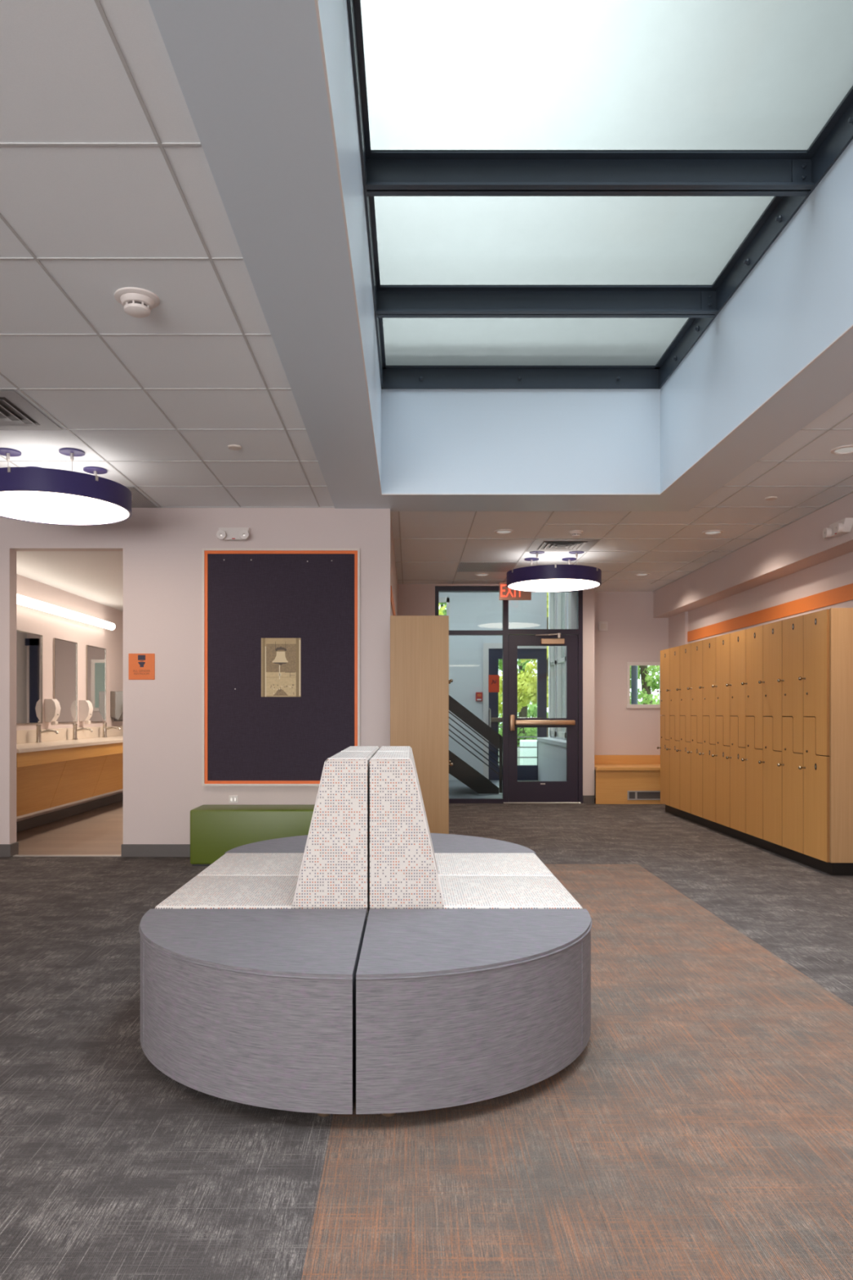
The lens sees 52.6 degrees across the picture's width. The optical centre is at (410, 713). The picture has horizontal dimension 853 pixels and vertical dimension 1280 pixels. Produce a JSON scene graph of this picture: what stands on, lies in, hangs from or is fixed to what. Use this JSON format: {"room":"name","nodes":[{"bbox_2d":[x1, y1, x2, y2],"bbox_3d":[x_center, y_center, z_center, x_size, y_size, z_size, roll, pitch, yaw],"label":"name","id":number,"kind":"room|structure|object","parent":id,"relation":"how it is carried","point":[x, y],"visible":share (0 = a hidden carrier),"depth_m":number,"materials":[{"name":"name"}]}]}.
{"room":"school locker lobby","nodes":[
{"label":"school locker lobby","id":0,"kind":"room"},
{"bbox_2d":[16,573,122,822],"bbox_3d":[-3.775,-0.130,9.665,0.150,2.500,5.670,0,0,0],"label":"wall","id":1,"kind":"structure","parent":0,"point":[51,626],"depth_m":9.39,"materials":[{"name":"paint"}]},
{"bbox_2d":[16,630,42,724],"bbox_3d":[-3.691,-0.339,8.330,0.014,0.883,0.610,0,0,0],"label":"wall mirror","id":2,"kind":"object","parent":1,"relation":"attached to","point":[28,645],"visible":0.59,"depth_m":8.34,"materials":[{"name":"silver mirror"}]},
{"bbox_2d":[44,698,60,724],"bbox_3d":[-3.642,-0.013,8.780,0.113,0.265,0.120,0,0,0],"label":"soap dispenser","id":3,"kind":"object","parent":1,"relation":"attached to","point":[52,708],"visible":1,"depth_m":8.72,"materials":[{"name":"white plastic"}]},
{"bbox_2d":[53,638,77,723],"bbox_3d":[-3.691,-0.339,9.235,0.014,0.883,0.610,0,0,0],"label":"wall mirror","id":4,"kind":"object","parent":1,"relation":"attached to","point":[64,652],"visible":0.83,"depth_m":9.23,"materials":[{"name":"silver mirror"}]},
{"bbox_2d":[16,593,115,630],"bbox_3d":[-3.634,-1.050,8.750,0.128,0.090,3.400,0,0,0],"label":"tube light","id":5,"kind":"object","parent":1,"relation":"attached to","point":[21,600],"visible":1,"depth_m":8.86,"materials":[{"name":"white plastic"}]},
{"bbox_2d":[16,725,122,818],"bbox_3d":[-3.413,0.527,9.025,0.566,0.735,4.250,0,0,0],"label":"vanity","id":6,"kind":"object","parent":1,"relation":"attached to","point":[60,771],"depth_m":8.22,"materials":[{"name":"brown wood"}]},
{"bbox_2d":[35,724,57,742],"bbox_3d":[-3.519,0.196,8.350,0.218,0.178,0.056,0,0,0],"label":"faucet","id":7,"kind":"object","parent":6,"relation":"on","point":[38,731],"visible":1,"depth_m":8.34,"materials":[{"name":"silver metal"}]},
{"bbox_2d":[16,735,122,753],"bbox_3d":[-3.409,0.302,9.025,0.558,0.035,4.250,0,0,0],"label":"countertop","id":8,"kind":"structure","parent":6,"relation":"on","point":[66,744],"depth_m":8.18,"materials":[{"name":"white stone"}]},
{"bbox_2d":[72,723,92,739],"bbox_3d":[-3.519,0.196,9.255,0.218,0.178,0.056,0,0,0],"label":"faucet","id":9,"kind":"object","parent":6,"relation":"on","point":[75,730],"visible":0.99,"depth_m":9.24,"materials":[{"name":"silver metal"}]},
{"bbox_2d":[102,722,120,737],"bbox_3d":[-3.519,0.196,10.155,0.218,0.178,0.056,0,0,0],"label":"faucet","id":10,"kind":"object","parent":6,"relation":"on","point":[104,724],"visible":1,"depth_m":10.14,"materials":[{"name":"silver metal"}]},
{"bbox_2d":[16,792,122,832],"bbox_3d":[-3.694,1.070,9.625,0.012,0.100,5.550,0,0,0],"label":"baseboard","id":11,"kind":"structure","parent":1,"relation":"attached to","point":[33,822],"depth_m":9.22,"materials":[{"name":"grey rubber"}]},
{"bbox_2d":[16,725,122,743],"bbox_3d":[-3.687,0.223,9.025,0.018,0.125,4.250,0,0,0],"label":"backsplash","id":12,"kind":"structure","parent":1,"relation":"attached to","point":[22,735],"depth_m":9.16,"materials":[{"name":"white stone"}]},
{"bbox_2d":[79,700,93,724],"bbox_3d":[-3.642,-0.013,9.685,0.113,0.265,0.120,0,0,0],"label":"soap dispenser","id":13,"kind":"object","parent":1,"relation":"attached to","point":[86,708],"visible":1,"depth_m":9.62,"materials":[{"name":"white plastic"}]},
{"bbox_2d":[85,644,106,722],"bbox_3d":[-3.691,-0.339,10.135,0.014,0.883,0.610,0,0,0],"label":"wall mirror","id":14,"kind":"object","parent":1,"relation":"attached to","point":[95,657],"visible":0.83,"depth_m":10.15,"materials":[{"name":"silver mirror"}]},
{"bbox_2d":[110,691,122,721],"bbox_3d":[-3.619,-0.085,10.780,0.158,0.370,0.300,0,0,0],"label":"dispenser","id":15,"kind":"object","parent":1,"relation":"attached to","point":[116,697],"visible":0.68,"depth_m":10.63,"materials":[{"name":"metal"}]},
{"bbox_2d":[16,551,122,611],"bbox_3d":[-2.065,-1.345,9.725,3.570,0.070,5.790,0,0,0],"label":"ceiling","id":16,"kind":"structure","parent":0,"point":[96,576],"depth_m":7.94,"materials":[{"name":"white paint"}]},
{"bbox_2d":[0,507,391,844],"bbox_3d":[-2.578,-0.242,6.770,4.845,2.725,0.120,0,0,0],"label":"wall","id":17,"kind":"structure","parent":0,"point":[161,548],"depth_m":6.71,"materials":[{"name":"paint"}]},
{"bbox_2d":[0,844,8,857],"bbox_3d":[-4.055,1.070,6.706,1.870,0.100,0.012,0,0,0],"label":"baseboard","id":18,"kind":"structure","parent":17,"relation":"attached to","point":[3,847],"depth_m":6.70,"materials":[{"name":"grey rubber"}]},
{"bbox_2d":[8,841,18,857],"bbox_3d":[-3.116,1.070,6.770,0.017,0.100,0.140,0,0,0],"label":"baseboard","id":19,"kind":"structure","parent":17,"relation":"attached to","point":[13,848],"depth_m":6.75,"materials":[{"name":"grey rubber"}]},
{"bbox_2d":[13,854,120,856],"bbox_3d":[-2.679,1.117,6.770,0.883,0.006,0.060,0,0,0],"label":"trim","id":20,"kind":"structure","parent":17,"relation":"attached to","point":[15,855],"depth_m":6.74,"materials":[{"name":"metal"}]},
{"bbox_2d":[128,653,155,679],"bbox_3d":[-2.090,-0.363,6.706,0.204,0.204,0.007,0,0,0],"label":"restroom sign","id":21,"kind":"object","parent":17,"relation":"attached to","point":[140,666],"visible":1,"depth_m":6.71,"materials":[{"name":"orange plastic"}]},
{"bbox_2d":[122,844,190,857],"bbox_3d":[-1.196,1.070,6.706,2.082,0.100,0.012,0,0,0],"label":"baseboard","id":22,"kind":"structure","parent":17,"relation":"attached to","point":[128,850],"depth_m":6.70,"materials":[{"name":"grey rubber"}]},
{"bbox_2d":[216,527,250,541],"bbox_3d":[-1.362,-1.383,6.660,0.252,0.103,0.115,0,0,0],"label":"emergency light","id":23,"kind":"object","parent":17,"relation":"attached to","point":[227,534],"visible":1,"depth_m":6.65,"materials":[{"name":"white plastic"}]},
{"bbox_2d":[228,795,238,803],"bbox_3d":[-1.376,0.670,6.706,0.072,0.060,0.008,0,0,0],"label":"wall outlet","id":24,"kind":"object","parent":17,"relation":"attached to","point":[232,798],"visible":1,"depth_m":6.71,"materials":[{"name":"white plastic"}]},
{"bbox_2d":[201,548,359,786],"bbox_3d":[-1.002,-0.357,6.694,1.224,1.844,0.029,0,0,0],"label":"bulletin board","id":25,"kind":"object","parent":17,"relation":"attached to","point":[249,596],"visible":0.97,"depth_m":6.70,"materials":[{"name":"fabric"}]},
{"bbox_2d":[261,638,300,697],"bbox_3d":[-1.004,-0.356,6.694,0.307,0.457,0.002,0,0,0],"label":"print","id":26,"kind":"object","parent":25,"relation":"attached to","point":[280,657],"visible":1,"depth_m":6.70,"materials":[{"name":"beige paper"}]},
{"bbox_2d":[391,519,397,615],"bbox_3d":[-0.215,-0.242,8.840,0.120,2.725,4.020,0,0,0],"label":"wall","id":27,"kind":"structure","parent":0,"point":[393,571],"depth_m":8.20,"materials":[{"name":"paint"}]},
{"bbox_2d":[391,585,395,615],"bbox_3d":[-0.151,-0.948,8.760,0.007,0.126,3.860,0,0,0],"label":"trim","id":28,"kind":"structure","parent":27,"relation":"attached to","point":[392,597],"depth_m":7.45,"materials":[{"name":"orange paint"}]},
{"bbox_2d":[0,780,852,1279],"bbox_3d":[-0.700,1.170,5.250,8.600,0.100,18.500,0,0,0],"label":"floor","id":29,"kind":"structure","parent":0,"point":[702,1126],"depth_m":2.38,"materials":[{"name":"carpet"}]},
{"bbox_2d":[138,908,366,1116],"bbox_3d":[-0.545,0.910,2.695,0.779,0.420,0.779,0,0,0],"label":"round ottoman","id":30,"kind":"object","parent":29,"relation":"on","point":[251,1006],"visible":1,"depth_m":2.42,"materials":[{"name":"grey fabric"}]},
{"bbox_2d":[155,751,373,921],"bbox_3d":[-0.539,0.641,3.398,0.771,0.958,0.596,0,0,0],"label":"seat","id":31,"kind":"object","parent":30,"relation":"on","point":[335,870],"visible":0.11,"depth_m":3.10,"materials":[{"name":"beige fabric"}]},
{"bbox_2d":[190,804,315,866],"bbox_3d":[-1.000,0.914,6.500,1.230,0.412,0.380,0,0,0],"label":"bench","id":32,"kind":"object","parent":29,"relation":"on","point":[215,830],"visible":0.55,"depth_m":6.31,"materials":[{"name":"green fabric"}]},
{"bbox_2d":[224,835,307,853],"bbox_3d":[-0.545,0.910,4.705,0.779,0.420,0.780,0,0,0],"label":"round ottoman","id":33,"kind":"object","parent":29,"relation":"on","point":[295,844],"visible":0.12,"depth_m":4.51,"materials":[{"name":"grey fabric"}]},
{"bbox_2d":[196,746,379,875],"bbox_3d":[-0.539,0.641,3.998,0.771,0.958,0.596,0,0,0],"label":"seat","id":34,"kind":"object","parent":29,"relation":"on","point":[229,864],"visible":0.09,"depth_m":3.94,"materials":[{"name":"beige fabric"}]},
{"bbox_2d":[390,615,448,834],"bbox_3d":[0.071,0.186,6.615,0.449,1.868,0.024,0,0,0],"label":"end panel","id":35,"kind":"object","parent":29,"relation":"on","point":[420,644],"visible":0.58,"depth_m":6.60,"materials":[{"name":"brown wood"}]},
{"bbox_2d":[376,746,555,876],"bbox_3d":[0.239,0.641,3.998,0.771,0.958,0.596,0,0,0],"label":"seat","id":36,"kind":"object","parent":29,"relation":"on","point":[446,864],"visible":0.11,"depth_m":3.92,"materials":[{"name":"beige fabric"}]},
{"bbox_2d":[355,908,591,1116],"bbox_3d":[0.245,0.910,2.695,0.779,0.420,0.779,0,0,0],"label":"round ottoman","id":37,"kind":"object","parent":29,"relation":"on","point":[455,1006],"visible":1,"depth_m":2.43,"materials":[{"name":"grey fabric"}]},
{"bbox_2d":[448,695,502,793],"bbox_3d":[-0.128,-0.380,12.533,2.855,2.999,1.135,0,0,0],"label":"staircase","id":38,"kind":"structure","parent":29,"relation":"on","point":[460,770],"depth_m":11.97,"materials":[{"name":"black metal"}]},
{"bbox_2d":[369,751,582,908],"bbox_3d":[0.239,0.641,3.398,0.771,0.958,0.596,0,0,0],"label":"seat","id":39,"kind":"object","parent":29,"relation":"on","point":[403,871],"visible":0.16,"depth_m":3.10,"materials":[{"name":"beige fabric"}]},
{"bbox_2d":[430,832,536,854],"bbox_3d":[0.245,0.910,4.705,0.779,0.420,0.780,0,0,0],"label":"round ottoman","id":40,"kind":"object","parent":29,"relation":"on","point":[442,842],"visible":0.22,"depth_m":4.57,"materials":[{"name":"grey fabric"}]},
{"bbox_2d":[594,755,662,804],"bbox_3d":[2.849,0.835,10.984,1.113,0.570,0.768,0,0,0],"label":"window bench","id":41,"kind":"object","parent":29,"relation":"on","point":[620,779],"visible":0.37,"depth_m":10.63,"materials":[{"name":"brown wood"}]},
{"bbox_2d":[627,791,660,799],"bbox_3d":[2.920,1.012,10.632,0.480,0.115,0.020,0,0,0],"label":"grille","id":42,"kind":"object","parent":41,"relation":"attached to","point":[631,794],"depth_m":10.64,"materials":[{"name":"grey metal"}]},
{"bbox_2d":[657,648,671,805],"bbox_3d":[3.132,0.154,9.710,0.616,1.743,0.358,0,0,0],"label":"locker","id":43,"kind":"object","parent":29,"relation":"on","point":[664,654],"visible":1,"depth_m":9.71,"materials":[{"name":"brown wood"}]},
{"bbox_2d":[666,645,681,809],"bbox_3d":[3.132,0.154,9.350,0.616,1.743,0.358,0,0,0],"label":"locker","id":44,"kind":"object","parent":29,"relation":"on","point":[674,651],"visible":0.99,"depth_m":9.35,"materials":[{"name":"brown wood"}]},
{"bbox_2d":[675,643,693,813],"bbox_3d":[3.132,0.154,8.990,0.616,1.743,0.358,0,0,0],"label":"locker","id":45,"kind":"object","parent":29,"relation":"on","point":[685,650],"visible":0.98,"depth_m":8.99,"materials":[{"name":"brown wood"}]},
{"bbox_2d":[687,640,705,817],"bbox_3d":[3.132,0.154,8.630,0.616,1.743,0.358,0,0,0],"label":"locker","id":46,"kind":"object","parent":29,"relation":"on","point":[697,646],"visible":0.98,"depth_m":8.63,"materials":[{"name":"brown wood"}]},
{"bbox_2d":[698,636,715,822],"bbox_3d":[3.132,0.154,8.270,0.616,1.743,0.358,0,0,0],"label":"locker","id":47,"kind":"object","parent":29,"relation":"on","point":[708,645],"visible":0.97,"depth_m":8.28,"materials":[{"name":"brown wood"}]},
{"bbox_2d":[711,633,733,827],"bbox_3d":[3.132,0.154,7.910,0.616,1.743,0.358,0,0,0],"label":"locker","id":48,"kind":"object","parent":29,"relation":"on","point":[723,716],"visible":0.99,"depth_m":7.89,"materials":[{"name":"brown wood"}]},
{"bbox_2d":[725,629,748,833],"bbox_3d":[3.132,0.154,7.550,0.616,1.743,0.358,0,0,0],"label":"locker","id":49,"kind":"object","parent":29,"relation":"on","point":[738,639],"visible":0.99,"depth_m":7.52,"materials":[{"name":"brown wood"}]},
{"bbox_2d":[741,625,765,839],"bbox_3d":[3.132,0.154,7.190,0.616,1.743,0.358,0,0,0],"label":"locker","id":50,"kind":"object","parent":29,"relation":"on","point":[754,636],"visible":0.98,"depth_m":7.18,"materials":[{"name":"brown wood"}]},
{"bbox_2d":[665,804,852,875],"bbox_3d":[3.175,1.073,7.910,0.510,0.093,3.900,0,0,0],"label":"plinth","id":51,"kind":"object","parent":29,"relation":"on","point":[833,868],"visible":0.36,"depth_m":6.94,"materials":[{"name":"black laminate"}]},
{"bbox_2d":[758,620,785,845],"bbox_3d":[3.132,0.154,6.830,0.616,1.743,0.358,0,0,0],"label":"locker","id":52,"kind":"object","parent":29,"relation":"on","point":[772,632],"visible":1,"depth_m":6.81,"materials":[{"name":"brown wood"}]},
{"bbox_2d":[777,615,806,853],"bbox_3d":[3.132,0.154,6.470,0.616,1.743,0.358,0,0,0],"label":"locker","id":53,"kind":"object","parent":29,"relation":"on","point":[792,628],"visible":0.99,"depth_m":6.47,"materials":[{"name":"brown wood"}]},
{"bbox_2d":[798,608,829,862],"bbox_3d":[3.132,0.154,6.110,0.616,1.743,0.358,0,0,0],"label":"locker","id":54,"kind":"object","parent":29,"relation":"on","point":[815,677],"visible":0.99,"depth_m":6.08,"materials":[{"name":"brown wood"}]},
{"bbox_2d":[829,608,852,862],"bbox_3d":[3.163,0.152,5.917,0.555,1.748,0.024,0,0,0],"label":"end panel","id":55,"kind":"object","parent":54,"relation":"attached to","point":[841,620],"visible":1,"depth_m":5.91,"materials":[{"name":"brown wood"}]},
{"bbox_2d":[0,0,852,592],"bbox_3d":[-0.750,-1.635,3.725,8.500,0.060,15.450,0,0,0],"label":"ceiling","id":56,"kind":"structure","parent":0,"point":[64,78],"depth_m":3.77,"materials":[{"name":"tile"}]},
{"bbox_2d":[0,390,62,430],"bbox_3d":[-2.262,-1.590,4.570,0.596,0.020,0.596,0,0,0],"label":"ceiling vent","id":57,"kind":"object","parent":56,"relation":"in","point":[16,413],"visible":1,"depth_m":4.63,"materials":[{"name":"grey metal"}]},
{"bbox_2d":[0,448,132,525],"bbox_3d":[-2.270,-1.450,5.480,0.950,0.309,0.959,0,0,0],"label":"pendant","id":58,"kind":"object","parent":56,"relation":"hanging from","point":[30,494],"visible":1,"depth_m":5.27,"materials":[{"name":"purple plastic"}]},
{"bbox_2d":[0,490,128,524],"bbox_3d":[-2.270,-1.301,5.480,0.920,0.004,0.920,0,0,0],"label":"diffuser","id":59,"kind":"object","parent":58,"relation":"attached to","point":[44,507],"depth_m":5.46,"materials":[{"name":"white plastic"}]},
{"bbox_2d":[114,287,159,317],"bbox_3d":[-1.055,-1.573,3.330,0.168,0.064,0.168,0,0,0],"label":"smoke detector","id":60,"kind":"object","parent":56,"relation":"attached to","point":[136,302],"visible":1,"depth_m":3.29,"materials":[{"name":"white plastic"}]},
{"bbox_2d":[127,487,157,507],"bbox_3d":[-2.262,-1.600,6.400,0.596,0.002,0.596,0,0,0],"label":"tile","id":61,"kind":"object","parent":56,"relation":"in","point":[139,500],"visible":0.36,"depth_m":6.51,"materials":[{"name":"metal"}]},
{"bbox_2d":[227,444,241,450],"bbox_3d":[-1.057,-1.599,5.190,0.084,0.011,0.084,0,0,0],"label":"sprinkler cover","id":62,"kind":"object","parent":56,"relation":"attached to","point":[235,447],"visible":1,"depth_m":5.18,"materials":[{"name":"white plastic"}]},
{"bbox_2d":[0,0,852,591],"bbox_3d":[-0.895,-1.603,3.685,8.210,0.007,15.370,0,0,0],"label":"grid","id":63,"kind":"object","parent":56,"relation":"attached to","point":[99,6],"visible":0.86,"depth_m":4.87,"materials":[{"name":"white metal"}]},
{"bbox_2d":[457,562,515,572],"bbox_3d":[0.830,-1.600,9.450,0.596,0.002,0.596,0,0,0],"label":"ceiling vent","id":64,"kind":"object","parent":56,"relation":"in","point":[464,566],"visible":0.86,"depth_m":9.42,"materials":[{"name":"metal"}]},
{"bbox_2d":[148,0,852,511],"bbox_3d":[0.805,-1.644,3.345,2.780,0.102,6.910,0,0,0],"label":"surround","id":65,"kind":"object","parent":56,"relation":"attached to","point":[250,73],"visible":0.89,"depth_m":3.20,"materials":[{"name":"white paint"}]},
{"bbox_2d":[494,528,513,533],"bbox_3d":[0.828,-1.601,7.600,0.170,0.009,0.170,0,0,0],"label":"recessed light","id":66,"kind":"object","parent":56,"relation":"in","point":[501,531],"visible":1,"depth_m":7.59,"materials":[{"name":"white plastic"}]},
{"bbox_2d":[499,582,531,599],"bbox_3d":[1.250,-1.474,10.250,0.380,0.259,0.060,0,0,0],"label":"exit sign","id":67,"kind":"object","parent":56,"relation":"hanging from","point":[505,593],"visible":0.49,"depth_m":10.24,"materials":[{"name":"red plastic"}]},
{"bbox_2d":[506,551,601,592],"bbox_3d":[1.458,-1.450,8.760,0.950,0.309,0.959,0,0,0],"label":"pendant","id":68,"kind":"object","parent":56,"relation":"hanging from","point":[555,578],"visible":1,"depth_m":8.50,"materials":[{"name":"metal"}]},
{"bbox_2d":[507,578,599,591],"bbox_3d":[1.458,-1.301,8.760,0.920,0.004,0.920,0,0,0],"label":"diffuser","id":69,"kind":"object","parent":68,"relation":"attached to","point":[518,584],"depth_m":8.72,"materials":[{"name":"white plastic"}]},
{"bbox_2d":[526,539,599,551],"bbox_3d":[1.447,-1.590,8.225,0.596,0.020,0.596,0,0,0],"label":"ceiling vent","id":70,"kind":"object","parent":56,"relation":"in","point":[545,545],"visible":1,"depth_m":8.19,"materials":[{"name":"grey metal"}]},
{"bbox_2d":[568,529,582,537],"bbox_3d":[1.465,-1.581,7.620,0.126,0.048,0.126,0,0,0],"label":"smoke detector","id":71,"kind":"object","parent":56,"relation":"attached to","point":[577,533],"visible":1,"depth_m":7.59,"materials":[{"name":"white plastic"}]},
{"bbox_2d":[702,529,723,534],"bbox_3d":[2.680,-1.601,7.630,0.170,0.009,0.170,0,0,0],"label":"recessed light","id":72,"kind":"object","parent":56,"relation":"in","point":[712,531],"visible":1,"depth_m":7.62,"materials":[{"name":"white plastic"}]},
{"bbox_2d":[830,444,852,454],"bbox_3d":[2.650,-1.601,5.240,0.170,0.009,0.170,0,0,0],"label":"recessed light","id":73,"kind":"object","parent":56,"relation":"in","point":[847,449],"visible":1,"depth_m":5.25,"materials":[{"name":"white plastic"}]},
{"bbox_2d":[438,592,546,780],"bbox_3d":[0.292,-0.755,14.460,3.985,3.750,0.120,0,0,0],"label":"wall","id":74,"kind":"structure","parent":0,"point":[468,611],"depth_m":14.40,"materials":[{"name":"white paint"}]},
{"bbox_2d":[438,597,449,695],"bbox_3d":[0.380,-1.005,14.415,0.560,1.850,0.070,0,0,0],"label":"window","id":75,"kind":"structure","parent":74,"relation":"in","point":[441,600],"depth_m":14.38,"materials":[{"name":"clear glass"}]},
{"bbox_2d":[483,643,546,779],"bbox_3d":[1.750,-0.025,14.390,1.060,2.290,0.020,0,0,0],"label":"trim","id":76,"kind":"structure","parent":74,"relation":"attached to","point":[486,646],"depth_m":14.38,"materials":[{"name":"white metal"}]},
{"bbox_2d":[488,648,546,780],"bbox_3d":[1.798,0.020,14.388,0.975,2.200,0.164,0,0,0],"label":"door","id":77,"kind":"structure","parent":74,"relation":"in","point":[525,772],"depth_m":14.41,"materials":[{"name":"blue paint"}]},
{"bbox_2d":[397,583,594,795],"bbox_3d":[1.067,-0.242,11.035,2.445,2.725,0.670,0,0,0],"label":"wall","id":78,"kind":"structure","parent":0,"point":[413,599],"depth_m":10.70,"materials":[{"name":"paint"}]},
{"bbox_2d":[435,586,582,803],"bbox_3d":[1.227,-0.228,10.752,1.836,2.695,0.095,0,0,0],"label":"door frame","id":79,"kind":"structure","parent":78,"relation":"in","point":[505,632],"depth_m":10.71,"materials":[{"name":"metal"}]},
{"bbox_2d":[488,675,499,692],"bbox_3d":[1.045,-0.370,10.744,0.136,0.216,0.010,0,0,0],"label":"sign","id":80,"kind":"object","parent":79,"relation":"attached to","point":[493,680],"visible":1,"depth_m":10.74,"materials":[{"name":"red plastic"}]},
{"bbox_2d":[508,632,577,802],"bbox_3d":[1.656,0.059,10.678,0.860,2.098,0.174,0,0,0],"label":"door","id":81,"kind":"structure","parent":79,"relation":"attached to","point":[566,791],"depth_m":10.71,"materials":[{"name":"metal"}]},
{"bbox_2d":[503,802,581,803],"bbox_3d":[1.639,1.113,10.745,0.963,0.014,0.110,0,0,0],"label":"trim","id":82,"kind":"structure","parent":78,"relation":"attached to","point":[504,802],"depth_m":10.69,"materials":[{"name":"metal"}]},
{"bbox_2d":[582,795,595,803],"bbox_3d":[2.217,1.070,10.695,0.145,0.100,0.013,0,0,0],"label":"baseboard","id":83,"kind":"structure","parent":78,"relation":"attached to","point":[586,798],"depth_m":10.69,"materials":[{"name":"grey rubber"}]},
{"bbox_2d":[520,739,537,764],"bbox_3d":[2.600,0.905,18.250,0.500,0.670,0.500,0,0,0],"label":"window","id":84,"kind":"structure","parent":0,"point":[524,752],"depth_m":18.00,"materials":[{"name":"clear glass"}]},
{"bbox_2d":[548,592,568,740],"bbox_3d":[2.390,-0.755,13.005,0.120,3.750,3.030,0,0,0],"label":"wall","id":85,"kind":"structure","parent":0,"point":[549,735],"depth_m":14.38,"materials":[{"name":"grey metal"}]},
{"bbox_2d":[537,737,566,781],"bbox_3d":[2.220,0.760,12.975,0.220,0.720,2.750,0,0,0],"label":"half wall","id":86,"kind":"structure","parent":85,"relation":"attached to","point":[552,752],"depth_m":12.98,"materials":[{"name":"white paint"}]},
{"bbox_2d":[550,592,556,736],"bbox_3d":[2.350,-0.855,13.985,0.080,2.450,0.530,0,0,0],"label":"window","id":87,"kind":"structure","parent":85,"relation":"in","point":[553,595],"depth_m":14.18,"materials":[{"name":"clear glass"}]},
{"bbox_2d":[556,592,566,737],"bbox_3d":[2.350,-0.855,13.185,0.080,2.450,0.730,0,0,0],"label":"window","id":88,"kind":"structure","parent":85,"relation":"in","point":[561,597],"depth_m":13.42,"materials":[{"name":"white glass"}]},
{"bbox_2d":[568,592,571,629],"bbox_3d":[2.350,-0.855,12.210,0.080,2.450,0.820,0,0,0],"label":"window","id":89,"kind":"structure","parent":85,"relation":"in","point":[569,593],"depth_m":12.56,"materials":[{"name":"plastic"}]},
{"bbox_2d":[321,0,852,479],"bbox_3d":[0.805,-2.138,3.265,2.230,0.885,6.210,0,0,0],"label":"wall","id":90,"kind":"structure","parent":0,"point":[803,281],"depth_m":5.54,"materials":[{"name":"blue paint"}]},
{"bbox_2d":[314,0,852,494],"bbox_3d":[0.805,-1.593,3.267,2.037,0.007,6.014,0,0,0],"label":"trim","id":91,"kind":"structure","parent":90,"relation":"attached to","point":[316,2],"depth_m":3.60,"materials":[{"name":"white plastic"}]},
{"bbox_2d":[346,0,852,388],"bbox_3d":[0.805,-2.438,3.265,2.030,0.157,6.010,0,0,0],"label":"window","id":92,"kind":"structure","parent":90,"relation":"in","point":[558,193],"depth_m":3.87,"materials":[{"name":"white glass"}]},
{"bbox_2d":[571,591,668,798],"bbox_3d":[2.873,-0.242,11.430,1.455,2.725,0.120,0,0,0],"label":"wall","id":93,"kind":"structure","parent":0,"point":[633,634],"depth_m":11.37,"materials":[{"name":"paint"}]},
{"bbox_2d":[598,622,608,631],"bbox_3d":[2.545,-1.145,11.353,0.120,0.120,0.034,0,0,0],"label":"plate","id":94,"kind":"object","parent":93,"relation":"attached to","point":[602,626],"visible":1,"depth_m":11.34,"materials":[{"name":"white plastic"}]},
{"bbox_2d":[626,662,660,708],"bbox_3d":[3.095,-0.371,11.380,0.489,0.610,0.080,0,0,0],"label":"window","id":95,"kind":"structure","parent":93,"relation":"in","point":[628,705],"depth_m":11.36,"materials":[{"name":"white plastic"}]},
{"bbox_2d":[653,493,852,617],"bbox_3d":[3.330,-1.433,3.685,0.240,0.345,15.370,0,0,0],"label":"wall","id":96,"kind":"structure","parent":0,"point":[801,544],"depth_m":7.86,"materials":[{"name":"paint"}]},
{"bbox_2d":[822,517,852,537],"bbox_3d":[3.159,-1.363,6.360,0.115,0.103,0.252,0,0,0],"label":"emergency light","id":97,"kind":"object","parent":96,"relation":"attached to","point":[843,526],"visible":1,"depth_m":6.28,"materials":[{"name":"white plastic"}]},
{"bbox_2d":[668,551,852,648],"bbox_3d":[3.505,-0.242,3.685,0.190,2.725,15.370,0,0,0],"label":"wall","id":98,"kind":"structure","parent":0,"point":[837,572],"depth_m":8.26,"materials":[{"name":"paint"}]},
{"bbox_2d":[687,583,852,641],"bbox_3d":[3.446,-0.948,3.345,0.008,0.126,14.690,0,0,0],"label":"trim","id":99,"kind":"structure","parent":98,"relation":"attached to","point":[843,593],"depth_m":8.02,"materials":[{"name":"orange paint"}]},
{"label":"outside","id":100,"kind":"structure","parent":0,"visible":0},
{"bbox_3d":[5.000,1.305,38.000,70.000,0.130,64.000,0,0,0],"label":"ground","id":101,"kind":"structure","parent":100,"visible":0},
{"bbox_2d":[498,592,548,736],"bbox_3d":[3.356,-1.096,20.589,2.748,4.909,2.259,0,0,-5],"label":"tree","id":102,"kind":"object","parent":101,"relation":"on","point":[526,683],"visible":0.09,"depth_m":20.56,"materials":[{"name":"green plant"}]},
{"bbox_2d":[498,658,548,746],"bbox_3d":[3.545,-1.683,28.017,4.546,6.584,3.558,0,0,0],"label":"tree","id":103,"kind":"object","parent":101,"relation":"on","point":[531,712],"visible":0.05,"depth_m":27.87,"materials":[{"name":"green plant"}]},
{"bbox_2d":[498,726,548,758],"bbox_3d":[2.850,0.665,17.005,5.300,1.150,0.050,0,0,0],"label":"railing","id":104,"kind":"object","parent":101,"relation":"on","point":[499,726],"visible":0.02,"depth_m":16.99,"materials":[{"name":"grey metal"}]},
{"bbox_2d":[631,665,637,704],"bbox_3d":[3.150,-0.760,12.100,0.090,4.000,0.090,0,0,0],"label":"downpipe","id":105,"kind":"object","parent":101,"relation":"on","point":[633,668],"visible":0.02,"depth_m":12.06,"materials":[{"name":"blue paint"}]},
{"bbox_2d":[630,665,659,704],"bbox_3d":[6.367,-1.224,23.647,2.977,4.948,2.270,0,0,0],"label":"tree","id":106,"kind":"object","parent":101,"relation":"on","point":[647,680],"visible":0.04,"depth_m":23.42,"materials":[{"name":"green plant"}]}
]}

